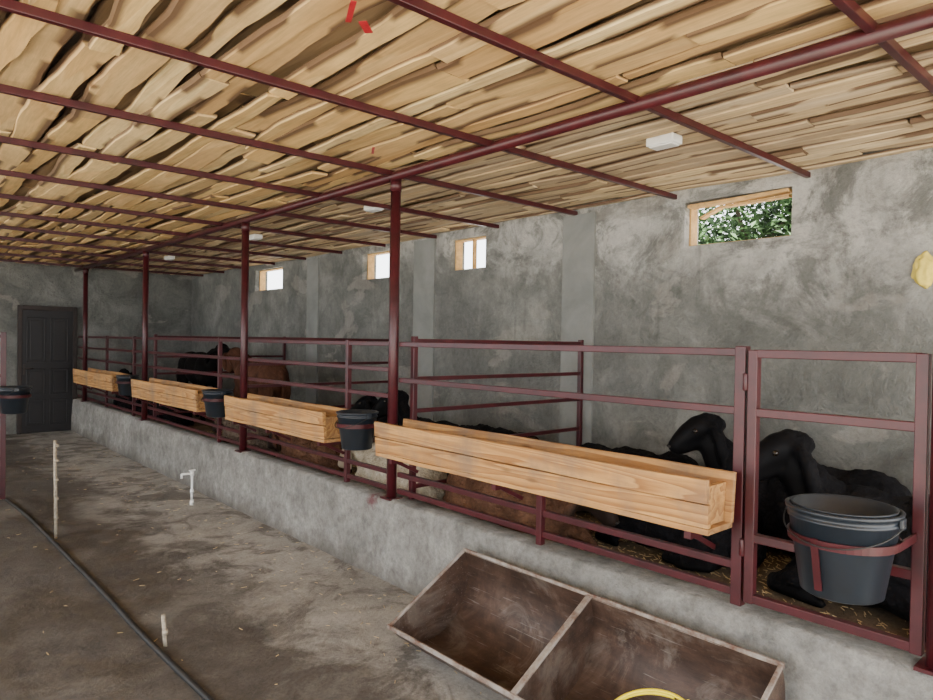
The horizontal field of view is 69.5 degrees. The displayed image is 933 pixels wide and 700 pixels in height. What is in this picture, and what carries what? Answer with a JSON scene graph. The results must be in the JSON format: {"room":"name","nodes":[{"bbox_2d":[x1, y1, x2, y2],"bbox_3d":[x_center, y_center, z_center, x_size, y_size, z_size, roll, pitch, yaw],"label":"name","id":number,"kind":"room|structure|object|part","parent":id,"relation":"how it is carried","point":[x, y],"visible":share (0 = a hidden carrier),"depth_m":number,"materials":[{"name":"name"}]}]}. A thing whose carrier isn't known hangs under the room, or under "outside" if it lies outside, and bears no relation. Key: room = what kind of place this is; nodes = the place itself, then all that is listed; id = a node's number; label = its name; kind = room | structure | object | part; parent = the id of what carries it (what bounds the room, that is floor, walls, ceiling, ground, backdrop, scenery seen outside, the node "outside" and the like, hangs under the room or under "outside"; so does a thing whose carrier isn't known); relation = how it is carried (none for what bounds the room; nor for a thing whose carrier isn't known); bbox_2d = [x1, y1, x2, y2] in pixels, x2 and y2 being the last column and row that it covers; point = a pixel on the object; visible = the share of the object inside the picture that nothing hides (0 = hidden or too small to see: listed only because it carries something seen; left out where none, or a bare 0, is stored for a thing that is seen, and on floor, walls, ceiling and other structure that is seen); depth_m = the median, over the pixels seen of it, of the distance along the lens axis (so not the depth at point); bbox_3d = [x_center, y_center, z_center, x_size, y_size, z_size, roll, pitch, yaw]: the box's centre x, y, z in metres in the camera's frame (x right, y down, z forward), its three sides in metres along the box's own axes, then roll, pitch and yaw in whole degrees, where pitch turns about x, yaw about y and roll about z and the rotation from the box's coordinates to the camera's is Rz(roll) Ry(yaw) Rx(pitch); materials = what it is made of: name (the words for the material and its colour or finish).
{"room":"farm building","nodes":[
{"label":"farm building","id":0,"kind":"room"},
{"bbox_2d":[0,259,191,434],"bbox_3d":[-7.902,-0.017,10.309,7.160,2.960,0.200,0,1,-42],"label":"wall","id":1,"kind":"structure","parent":0,"point":[115,297],"depth_m":11.64,"materials":[{"name":"paint"}]},
{"bbox_2d":[16,305,76,433],"bbox_3d":[-6.881,0.316,11.056,0.840,2.070,0.060,0,1,-42],"label":"frame","id":2,"kind":"object","parent":1,"relation":"attached to","point":[19,307],"visible":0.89,"depth_m":10.82,"materials":[{"name":"paint"}]},
{"bbox_2d":[21,309,72,432],"bbox_3d":[-6.865,0.346,11.038,0.720,1.990,0.099,0,1,-42],"label":"door","id":3,"kind":"structure","parent":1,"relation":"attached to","point":[47,335],"depth_m":11.05,"materials":[{"name":"paint"}]},
{"bbox_3d":[-7.059,0.316,10.838,0.135,0.170,0.060,0,1,-42],"label":"handle","id":4,"kind":"part","parent":3,"relation":"part of","materials":[{"name":"black metal"}]},
{"bbox_2d":[164,255,174,260],"bbox_3d":[-4.193,-1.297,9.499,0.100,0.056,0.170,0,1,-42],"label":"ceiling lamp","id":5,"kind":"object","parent":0,"point":[169,258],"depth_m":9.44,"materials":[{"name":"white plastic"}]},
{"bbox_2d":[0,430,507,699],"bbox_3d":[-3.767,1.547,4.220,5.220,0.120,14.450,0,1,-42],"label":"floor","id":6,"kind":"structure","parent":0,"point":[88,658],"depth_m":4.08,"materials":[{"name":"concrete"}]},
{"bbox_2d":[0,332,6,498],"bbox_3d":[-4.982,0.633,6.095,1.345,1.620,0.045,0,1,-42],"label":"gate","id":7,"kind":"object","parent":6,"relation":"on","point":[3,335],"visible":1,"depth_m":6.51,"materials":[{"name":"red metal"}]},
{"bbox_2d":[0,386,31,413],"bbox_3d":[-4.316,0.473,6.411,0.293,0.254,0.350,0,1,-42],"label":"bucket","id":8,"kind":"object","parent":7,"relation":"hanging from","point":[13,399],"visible":1,"depth_m":6.30,"materials":[{"name":"plastic"}]},
{"bbox_2d":[53,440,58,537],"bbox_3d":[-3.239,1.102,5.305,0.047,0.781,0.034,1,1,3],"label":"stake","id":9,"kind":"object","parent":6,"relation":"on","point":[55,445],"visible":1,"depth_m":5.29,"materials":[{"name":"plastic"}]},
{"bbox_2d":[5,499,214,699],"bbox_3d":[-2.113,1.504,3.988,0.087,0.030,6.702,0,1,-42],"label":"hose","id":10,"kind":"object","parent":6,"relation":"on","point":[174,666],"visible":1,"depth_m":3.75,"materials":[{"name":"rubber"}]},
{"bbox_2d":[161,614,167,646],"bbox_3d":[-1.561,1.454,3.479,0.036,0.177,0.029,1,1,3],"label":"stake","id":11,"kind":"object","parent":6,"relation":"on","point":[163,616],"visible":1,"depth_m":3.47,"materials":[{"name":"plastic"}]},
{"bbox_2d":[180,469,195,504],"bbox_3d":[-2.647,1.314,6.396,0.134,0.348,0.036,0,1,-34],"label":"water tap","id":12,"kind":"object","parent":6,"relation":"on","point":[191,473],"visible":1,"depth_m":6.40,"materials":[{"name":"white plastic"}]},
{"bbox_2d":[0,450,480,692],"bbox_3d":[-3.146,1.477,5.580,2.369,0.003,9.442,0,1,-42],"label":"litter","id":13,"kind":"object","parent":6,"relation":"on","point":[57,450],"visible":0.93,"depth_m":4.70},
{"bbox_2d":[387,548,784,699],"bbox_3d":[0.386,1.337,2.930,0.548,0.446,1.750,0,1,-42],"label":"trough","id":14,"kind":"object","parent":6,"relation":"on","point":[518,633],"visible":1,"depth_m":3.05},
{"bbox_2d":[615,688,688,699],"bbox_3d":[0.650,1.340,2.401,0.354,0.131,0.351,0,1,-42],"label":"hose","id":15,"kind":"object","parent":14,"relation":"on","point":[646,691],"visible":1,"depth_m":2.55,"materials":[{"name":"rubber"}]},
{"bbox_2d":[249,234,262,240],"bbox_3d":[-2.327,-1.240,7.411,0.100,0.056,0.170,0,1,-42],"label":"ceiling lamp","id":16,"kind":"object","parent":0,"point":[254,237],"depth_m":7.36,"materials":[{"name":"white plastic"}]},
{"bbox_2d":[10,0,621,253],"bbox_3d":[-2.951,-1.383,5.005,7.860,0.055,14.850,0,1,-42],"label":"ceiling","id":17,"kind":"structure","parent":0,"point":[75,38],"depth_m":2.84,"materials":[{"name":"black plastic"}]},
{"bbox_2d":[364,206,383,212],"bbox_3d":[-0.776,-1.193,5.646,0.100,0.056,0.170,0,1,-42],"label":"ceiling lamp","id":18,"kind":"object","parent":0,"point":[366,208],"depth_m":5.62,"materials":[{"name":"white plastic"}]},
{"bbox_2d":[0,0,932,275],"bbox_3d":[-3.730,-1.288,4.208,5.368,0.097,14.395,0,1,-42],"label":"ceiling","id":19,"kind":"structure","parent":0,"point":[413,64],"depth_m":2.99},
{"bbox_2d":[0,0,932,276],"bbox_3d":[-2.993,-1.224,4.825,7.160,0.036,13.360,0,1,-42],"label":"ceiling beams","id":20,"kind":"structure","parent":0,"point":[851,9],"depth_m":3.93,"materials":[{"name":"red metal"}]},
{"bbox_2d":[345,0,374,153],"bbox_3d":[-0.440,-1.163,3.070,0.092,0.007,1.930,1,1,-5],"label":"scraps","id":21,"kind":"object","parent":20,"relation":"attached to","point":[365,26],"visible":1,"depth_m":2.36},
{"bbox_2d":[71,398,932,699],"bbox_3d":[-1.779,1.245,5.989,0.200,0.603,14.450,0,1,-42],"label":"wall","id":22,"kind":"structure","parent":0,"point":[404,542],"depth_m":4.11,"materials":[{"name":"grey concrete"}]},
{"bbox_2d":[80,268,88,401],"bbox_3d":[-6.153,-0.234,10.860,0.110,2.177,0.110,0,1,-42],"label":"steel column","id":23,"kind":"structure","parent":22,"relation":"on","point":[85,271],"depth_m":10.83,"materials":[{"name":"red metal"}]},
{"bbox_2d":[138,250,149,420],"bbox_3d":[-4.074,-0.171,8.535,0.110,2.177,0.110,0,1,-42],"label":"steel column","id":24,"kind":"structure","parent":22,"relation":"on","point":[145,254],"depth_m":8.51,"materials":[{"name":"red metal"}]},
{"bbox_2d":[235,222,250,452],"bbox_3d":[-2.082,-0.111,6.306,0.110,2.177,0.110,0,1,-42],"label":"steel column","id":25,"kind":"structure","parent":22,"relation":"on","point":[245,227],"depth_m":6.28,"materials":[{"name":"red metal"}]},
{"bbox_2d":[74,8,932,271],"bbox_3d":[-1.762,-1.200,5.939,0.082,0.062,14.450,0,1,-42],"label":"roof beam","id":26,"kind":"structure","parent":25,"relation":"on","point":[923,20],"depth_m":3.05,"materials":[{"name":"red metal"}]},
{"bbox_2d":[380,179,402,500],"bbox_3d":[-0.490,-0.063,4.524,0.110,2.177,0.110,0,1,-42],"label":"steel column","id":27,"kind":"structure","parent":22,"relation":"on","point":[395,185],"depth_m":4.50,"materials":[{"name":"red metal"}]},
{"bbox_2d":[78,336,750,605],"bbox_3d":[-1.757,0.432,5.980,0.050,1.070,14.280,0,1,-42],"label":"pen railing","id":28,"kind":"object","parent":22,"relation":"on","point":[736,562],"visible":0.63,"depth_m":3.58,"materials":[{"name":"red metal"}]},
{"bbox_2d":[73,368,128,398],"bbox_3d":[-5.255,0.466,9.666,0.267,0.344,2.205,0,1,-42],"label":"trough","id":29,"kind":"object","parent":28,"relation":"attached to","point":[94,378],"visible":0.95,"depth_m":9.45,"materials":[{"name":"brown wood"}]},
{"bbox_3d":[-5.340,0.324,9.992,0.036,1.070,0.036,0,1,-42],"label":"post","id":30,"kind":"part","parent":28,"relation":"part of","materials":[{"name":"red metal"}]},
{"bbox_3d":[-5.108,0.806,9.730,0.026,0.030,3.040,0,1,-42],"label":"rail","id":31,"kind":"part","parent":28,"relation":"part of","materials":[{"name":"red metal"}]},
{"bbox_3d":[-5.106,0.696,9.729,0.026,0.030,3.040,0,1,-42],"label":"rail","id":32,"kind":"part","parent":28,"relation":"part of","materials":[{"name":"red metal"}]},
{"bbox_3d":[-5.098,0.176,9.722,0.026,0.030,3.040,0,1,-42],"label":"rail","id":33,"kind":"part","parent":28,"relation":"part of","materials":[{"name":"red metal"}]},
{"bbox_3d":[-5.095,-0.004,9.720,0.026,0.030,3.040,0,1,-42],"label":"rail","id":34,"kind":"part","parent":28,"relation":"part of","materials":[{"name":"red metal"}]},
{"bbox_3d":[-5.092,-0.179,9.718,0.026,0.030,3.040,0,1,-42],"label":"rail","id":35,"kind":"part","parent":28,"relation":"part of","materials":[{"name":"red metal"}]},
{"bbox_2d":[115,374,139,394],"bbox_3d":[-4.321,0.446,8.586,0.295,0.254,0.289,0,1,-42],"label":"bucket","id":36,"kind":"object","parent":28,"relation":"hanging from","point":[123,382],"visible":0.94,"depth_m":8.48,"materials":[{"name":"plastic"}]},
{"bbox_3d":[-4.434,0.351,8.979,0.036,1.070,0.036,0,1,-42],"label":"post","id":37,"kind":"part","parent":28,"relation":"part of","materials":[{"name":"red metal"}]},
{"bbox_2d":[131,378,217,420],"bbox_3d":[-3.246,0.527,7.419,0.267,0.343,2.135,0,1,-42],"label":"trough","id":38,"kind":"object","parent":28,"relation":"attached to","point":[167,393],"visible":0.96,"depth_m":7.18,"materials":[{"name":"brown wood"}]},
{"bbox_3d":[-3.072,0.867,7.453,0.026,0.030,2.910,0,1,-42],"label":"rail","id":39,"kind":"part","parent":28,"relation":"part of","materials":[{"name":"red metal"}]},
{"bbox_3d":[-3.070,0.757,7.451,0.026,0.030,2.910,0,1,-42],"label":"rail","id":40,"kind":"part","parent":28,"relation":"part of","materials":[{"name":"red metal"}]},
{"bbox_3d":[-3.062,0.237,7.445,0.026,0.030,2.910,0,1,-42],"label":"rail","id":41,"kind":"part","parent":28,"relation":"part of","materials":[{"name":"red paint"}]},
{"bbox_3d":[-3.059,0.058,7.443,0.026,0.030,2.910,0,1,-42],"label":"rail","id":42,"kind":"part","parent":28,"relation":"part of","materials":[{"name":"red paint"}]},
{"bbox_3d":[-3.056,-0.117,7.441,0.026,0.030,2.910,0,1,-42],"label":"rail","id":43,"kind":"part","parent":28,"relation":"part of","materials":[{"name":"red metal"}]},
{"bbox_2d":[201,389,233,417],"bbox_3d":[-2.364,0.505,6.393,0.300,0.254,0.299,0,1,-42],"label":"bucket","id":44,"kind":"object","parent":28,"relation":"hanging from","point":[213,399],"visible":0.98,"depth_m":6.29,"materials":[{"name":"plastic"}]},
{"bbox_2d":[153,334,285,419],"bbox_3d":[-3.299,0.453,9.137,1.801,1.300,0.036,0,1,-42],"label":"divider","id":45,"kind":"object","parent":28,"relation":"attached to","point":[155,373],"depth_m":8.74,"materials":[{"name":"red metal"}]},
{"bbox_3d":[-2.502,0.409,6.817,0.036,1.070,0.036,0,1,-42],"label":"post","id":46,"kind":"part","parent":28,"relation":"part of","materials":[{"name":"red metal"}]},
{"bbox_2d":[224,393,346,453],"bbox_3d":[-1.490,0.580,5.455,0.267,0.343,1.745,0,1,-42],"label":"trough","id":47,"kind":"object","parent":28,"relation":"attached to","point":[310,421],"visible":0.96,"depth_m":5.21,"materials":[{"name":"brown wood"}]},
{"bbox_3d":[-1.280,0.921,5.448,0.026,0.030,2.310,0,1,-42],"label":"rail","id":48,"kind":"part","parent":28,"relation":"part of","materials":[{"name":"red metal"}]},
{"bbox_3d":[-1.278,0.811,5.446,0.026,0.030,2.310,0,1,-42],"label":"rail","id":49,"kind":"part","parent":28,"relation":"part of","materials":[{"name":"red metal"}]},
{"bbox_3d":[-1.270,0.292,5.440,0.026,0.030,2.310,0,1,-42],"label":"rail","id":50,"kind":"part","parent":28,"relation":"part of","materials":[{"name":"red metal"}]},
{"bbox_2d":[247,337,388,439],"bbox_3d":[-1.500,0.507,7.125,1.801,1.300,0.036,0,1,-42],"label":"divider","id":51,"kind":"object","parent":28,"relation":"attached to","point":[269,338],"depth_m":7.09,"materials":[{"name":"red metal"}]},
{"bbox_3d":[-1.267,0.112,5.438,0.026,0.030,2.310,0,1,-42],"label":"rail","id":52,"kind":"part","parent":28,"relation":"part of","materials":[{"name":"red metal"}]},
{"bbox_3d":[-1.264,-0.063,5.435,0.026,0.030,2.310,0,1,-42],"label":"rail","id":53,"kind":"part","parent":28,"relation":"part of","materials":[{"name":"red metal"}]},
{"bbox_3d":[-0.882,0.458,5.006,0.036,1.070,0.036,0,1,-42],"label":"post","id":54,"kind":"part","parent":28,"relation":"part of","materials":[{"name":"red metal"}]},
{"bbox_2d":[335,409,378,450],"bbox_3d":[-0.745,0.544,4.580,0.302,0.254,0.303,0,1,-42],"label":"bucket","id":55,"kind":"object","parent":28,"relation":"hanging from","point":[356,426],"visible":0.94,"depth_m":4.48,"materials":[{"name":"plastic"}]},
{"bbox_2d":[409,336,583,498],"bbox_3d":[0.299,0.561,5.112,1.801,1.300,0.036,0,1,-42],"label":"divider","id":56,"kind":"object","parent":28,"relation":"attached to","point":[414,410],"depth_m":5.02,"materials":[{"name":"red metal"}]},
{"bbox_3d":[0.393,0.837,3.562,0.036,0.390,0.036,0,1,-42],"label":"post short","id":57,"kind":"part","parent":28,"relation":"part of","materials":[{"name":"red paint"}]},
{"bbox_2d":[374,418,735,549],"bbox_3d":[0.265,0.634,3.491,0.267,0.341,2.255,0,1,-42],"label":"trough","id":58,"kind":"object","parent":28,"relation":"attached to","point":[698,501],"visible":1,"depth_m":3.09,"materials":[{"name":"brown wood"}]},
{"bbox_3d":[0.323,0.970,3.655,0.030,0.032,2.340,0,1,-42],"label":"rail","id":59,"kind":"part","parent":28,"relation":"part of","materials":[{"name":"red metal"}]},
{"bbox_3d":[0.324,0.860,3.654,0.030,0.032,2.340,0,1,-42],"label":"rail","id":60,"kind":"part","parent":28,"relation":"part of","materials":[{"name":"red metal"}]},
{"bbox_3d":[0.335,0.225,3.646,0.030,0.032,2.340,0,1,-42],"label":"rail","id":61,"kind":"part","parent":28,"relation":"part of","materials":[{"name":"red metal"}]},
{"bbox_3d":[0.339,-0.015,3.643,0.030,0.032,2.340,0,1,-42],"label":"rail","id":62,"kind":"part","parent":28,"relation":"part of","materials":[{"name":"red metal"}]},
{"bbox_2d":[739,350,931,655],"bbox_3d":[1.336,0.515,2.501,0.049,1.022,0.636,0,1,-42],"label":"gate","id":63,"kind":"object","parent":28,"relation":"attached to","point":[915,645],"depth_m":2.42,"materials":[{"name":"red metal"}]},
{"bbox_2d":[783,493,916,604],"bbox_3d":[1.270,0.668,2.273,0.372,0.299,0.369,0,1,-42],"label":"bucket","id":64,"kind":"object","parent":63,"relation":"hanging from","point":[845,546],"visible":1,"depth_m":2.16,"materials":[{"name":"plastic"}]},
{"bbox_3d":[1.201,0.593,2.210,0.185,0.079,0.369,0,1,-42],"label":"wire handle","id":65,"kind":"part","parent":64,"relation":"part of","materials":[{"name":"silver metal"}]},
{"bbox_2d":[913,372,932,675],"bbox_3d":[1.576,-0.001,2.213,0.110,2.177,0.110,0,1,-42],"label":"steel column","id":66,"kind":"structure","parent":22,"relation":"on","point":[924,665],"depth_m":2.22,"materials":[{"name":"red metal"}]},
{"bbox_2d":[188,413,925,653],"bbox_3d":[-1.091,1.360,6.675,1.840,0.479,14.350,0,1,-42],"label":"bedding","id":67,"kind":"structure","parent":0,"point":[881,619],"depth_m":3.63,"materials":[{"name":"plant"}]},
{"bbox_2d":[113,368,141,414],"bbox_3d":[-5.300,0.672,10.758,0.649,0.721,1.385,0,1,-37],"label":"sheep","id":68,"kind":"object","parent":67,"relation":"on","point":[115,402],"visible":0.13,"depth_m":10.35},
{"bbox_2d":[136,400,193,425],"bbox_3d":[-4.323,0.810,9.556,0.610,0.507,1.336,0,1,-44],"label":"sheep","id":69,"kind":"object","parent":67,"relation":"on","point":[168,417],"visible":0.2,"depth_m":9.11},
{"bbox_2d":[176,343,230,420],"bbox_3d":[-3.922,0.479,10.115,1.548,1.175,0.472,2,1,44],"label":"black calf","id":70,"kind":"object","parent":67,"relation":"on","point":[196,364],"visible":0.45,"depth_m":9.89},
{"bbox_2d":[212,417,280,456],"bbox_3d":[-2.380,0.897,7.306,0.546,0.454,1.195,0,1,-44],"label":"sheep","id":71,"kind":"object","parent":67,"relation":"on","point":[260,443],"visible":0.21,"depth_m":6.93},
{"bbox_2d":[222,347,290,398],"bbox_3d":[-2.635,0.541,8.326,0.457,1.138,1.499,0,1,-44],"label":"brown calf","id":72,"kind":"object","parent":67,"relation":"on","point":[273,372],"visible":0.4,"depth_m":7.95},
{"bbox_2d":[267,432,352,476],"bbox_3d":[-1.473,0.938,6.290,0.514,0.427,1.125,0,1,-45],"label":"sheep","id":73,"kind":"object","parent":67,"relation":"on","point":[324,461],"visible":0.27,"depth_m":6.01},
{"bbox_2d":[351,395,386,442],"bbox_3d":[-0.729,0.824,6.962,0.552,0.661,1.163,0,1,-44],"label":"sheep","id":74,"kind":"object","parent":67,"relation":"on","point":[367,402],"visible":0.1,"depth_m":7.17},
{"bbox_2d":[337,442,446,505],"bbox_3d":[-0.575,0.949,5.259,0.552,0.459,1.209,0,1,-42],"label":"sheep","id":75,"kind":"object","parent":67,"relation":"on","point":[369,456],"visible":0.2,"depth_m":4.99},
{"bbox_2d":[371,390,482,475],"bbox_3d":[-0.254,0.776,5.860,0.668,0.799,1.407,0,1,-44],"label":"sheep","id":76,"kind":"object","parent":67,"relation":"on","point":[381,405],"visible":0.12,"depth_m":6.09},
{"bbox_2d":[457,424,538,439],"bbox_3d":[0.244,0.936,6.114,0.591,0.491,1.294,0,1,-42],"label":"sheep","id":77,"kind":"object","parent":67,"relation":"on","point":[483,427],"visible":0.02,"depth_m":6.02},
{"bbox_2d":[443,473,619,551],"bbox_3d":[0.334,0.949,4.271,0.616,0.513,1.350,0,1,-40],"label":"sheep","id":78,"kind":"object","parent":67,"relation":"on","point":[606,518],"visible":0.32,"depth_m":4.02},
{"bbox_2d":[579,442,698,512],"bbox_3d":[1.084,0.949,4.877,1.378,0.523,0.629,1,1,20],"label":"sheep","id":79,"kind":"object","parent":67,"relation":"on","point":[670,456],"visible":0.09,"depth_m":4.75},
{"bbox_2d":[595,514,766,572],"bbox_3d":[1.220,1.009,4.058,1.125,0.427,0.514,2,1,44],"label":"sheep","id":80,"kind":"object","parent":67,"relation":"on","point":[722,539],"visible":0.25,"depth_m":3.76},
{"bbox_2d":[666,413,911,559],"bbox_3d":[1.965,0.827,4.036,1.434,0.814,0.681,2,1,42],"label":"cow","id":81,"kind":"object","parent":67,"relation":"on","point":[703,433],"visible":0.24,"depth_m":3.97},
{"bbox_2d":[759,429,928,642],"bbox_3d":[2.054,0.833,3.097,1.461,0.830,0.694,2,1,44],"label":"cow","id":82,"kind":"object","parent":67,"relation":"on","point":[785,455],"visible":0.39,"depth_m":3.27},
{"bbox_2d":[191,144,932,495],"bbox_3d":[-0.344,0.142,7.376,0.200,2.960,14.650,0,1,-42],"label":"wall","id":83,"kind":"structure","parent":0,"point":[841,280],"depth_m":5.11,"materials":[{"name":"paint"}]},
{"bbox_2d":[260,267,282,290],"bbox_3d":[-2.917,-1.073,10.283,0.090,0.325,0.920,0,1,-42],"label":"frame","id":84,"kind":"object","parent":83,"relation":"attached to","point":[263,272],"visible":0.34,"depth_m":10.60,"materials":[{"name":"brown wood"}]},
{"bbox_2d":[305,257,318,403],"bbox_3d":[-2.102,-0.074,9.187,0.030,2.350,0.300,0,1,-42],"label":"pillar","id":85,"kind":"structure","parent":83,"relation":"attached to","point":[312,318],"depth_m":9.16,"materials":[{"name":"grey concrete"}]},
{"bbox_2d":[367,251,388,279],"bbox_3d":[-1.004,-1.016,8.144,0.090,0.325,0.560,0,1,-42],"label":"frame","id":86,"kind":"object","parent":83,"relation":"attached to","point":[370,268],"visible":0.34,"depth_m":8.33,"materials":[{"name":"brown wood"}]},
{"bbox_2d":[413,239,435,420],"bbox_3d":[-0.470,-0.025,7.360,0.030,2.350,0.360,0,1,-42],"label":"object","id":87,"kind":"structure","parent":83,"relation":"attached to","point":[424,250],"depth_m":7.32,"materials":[{"name":"grey concrete"}]},
{"bbox_2d":[455,236,485,269],"bbox_3d":[0.095,-0.982,6.914,0.090,0.325,0.540,0,1,-42],"label":"frame","id":88,"kind":"object","parent":83,"relation":"attached to","point":[459,243],"visible":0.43,"depth_m":7.06,"materials":[{"name":"brown wood"}]},
{"bbox_2d":[559,212,595,445],"bbox_3d":[0.949,0.018,5.772,0.030,2.350,0.340,0,1,-42],"label":"pillar","id":89,"kind":"structure","parent":83,"relation":"attached to","point":[579,231],"depth_m":5.75,"materials":[{"name":"grey concrete"}]},
{"bbox_2d":[688,188,791,219],"bbox_3d":[1.954,-1.030,4.790,0.181,0.098,0.740,0,1,-40],"label":"board","id":90,"kind":"object","parent":83,"relation":"attached to","point":[785,193],"visible":0.9,"depth_m":4.74,"materials":[{"name":"brown wood"}]},
{"bbox_2d":[689,193,791,245],"bbox_3d":[1.974,-0.926,4.812,0.090,0.325,0.780,0,1,-42],"label":"frame","id":91,"kind":"object","parent":83,"relation":"attached to","point":[693,213],"visible":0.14,"depth_m":5.08,"materials":[{"name":"brown wood"}]},
{"bbox_2d":[911,250,932,288],"bbox_3d":[2.636,-0.462,3.880,0.078,0.221,0.124,0,1,-42],"label":"foam","id":92,"kind":"object","parent":83,"relation":"attached to","point":[922,271],"visible":1,"depth_m":3.86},
{"bbox_2d":[646,132,681,150],"bbox_3d":[1.082,-1.139,3.687,0.100,0.056,0.170,0,1,-42],"label":"ceiling lamp","id":93,"kind":"object","parent":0,"point":[669,140],"depth_m":3.65,"materials":[{"name":"white plastic"}]},
{"label":"outside","id":94,"kind":"structure","parent":0,"visible":0},
{"bbox_3d":[-4.186,1.724,1.671,28.000,0.175,40.000,0,1,-42],"label":"ground","id":95,"kind":"structure","parent":94,"visible":0},
{"bbox_2d":[698,194,791,244],"bbox_3d":[3.018,-0.628,7.338,4.104,4.625,3.428,1,1,18],"label":"leafy tree","id":96,"kind":"object","parent":95,"relation":"on","point":[704,237],"visible":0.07,"depth_m":7.11,"materials":[{"name":"green plant"}]},
{"bbox_2d":[698,198,791,238],"bbox_3d":[4.232,-0.857,6.638,3.693,5.140,3.596,1,1,-25],"label":"leafy tree","id":97,"kind":"object","parent":95,"relation":"on","point":[770,203],"visible":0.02,"depth_m":6.77,"materials":[{"name":"green plant"}]}
]}

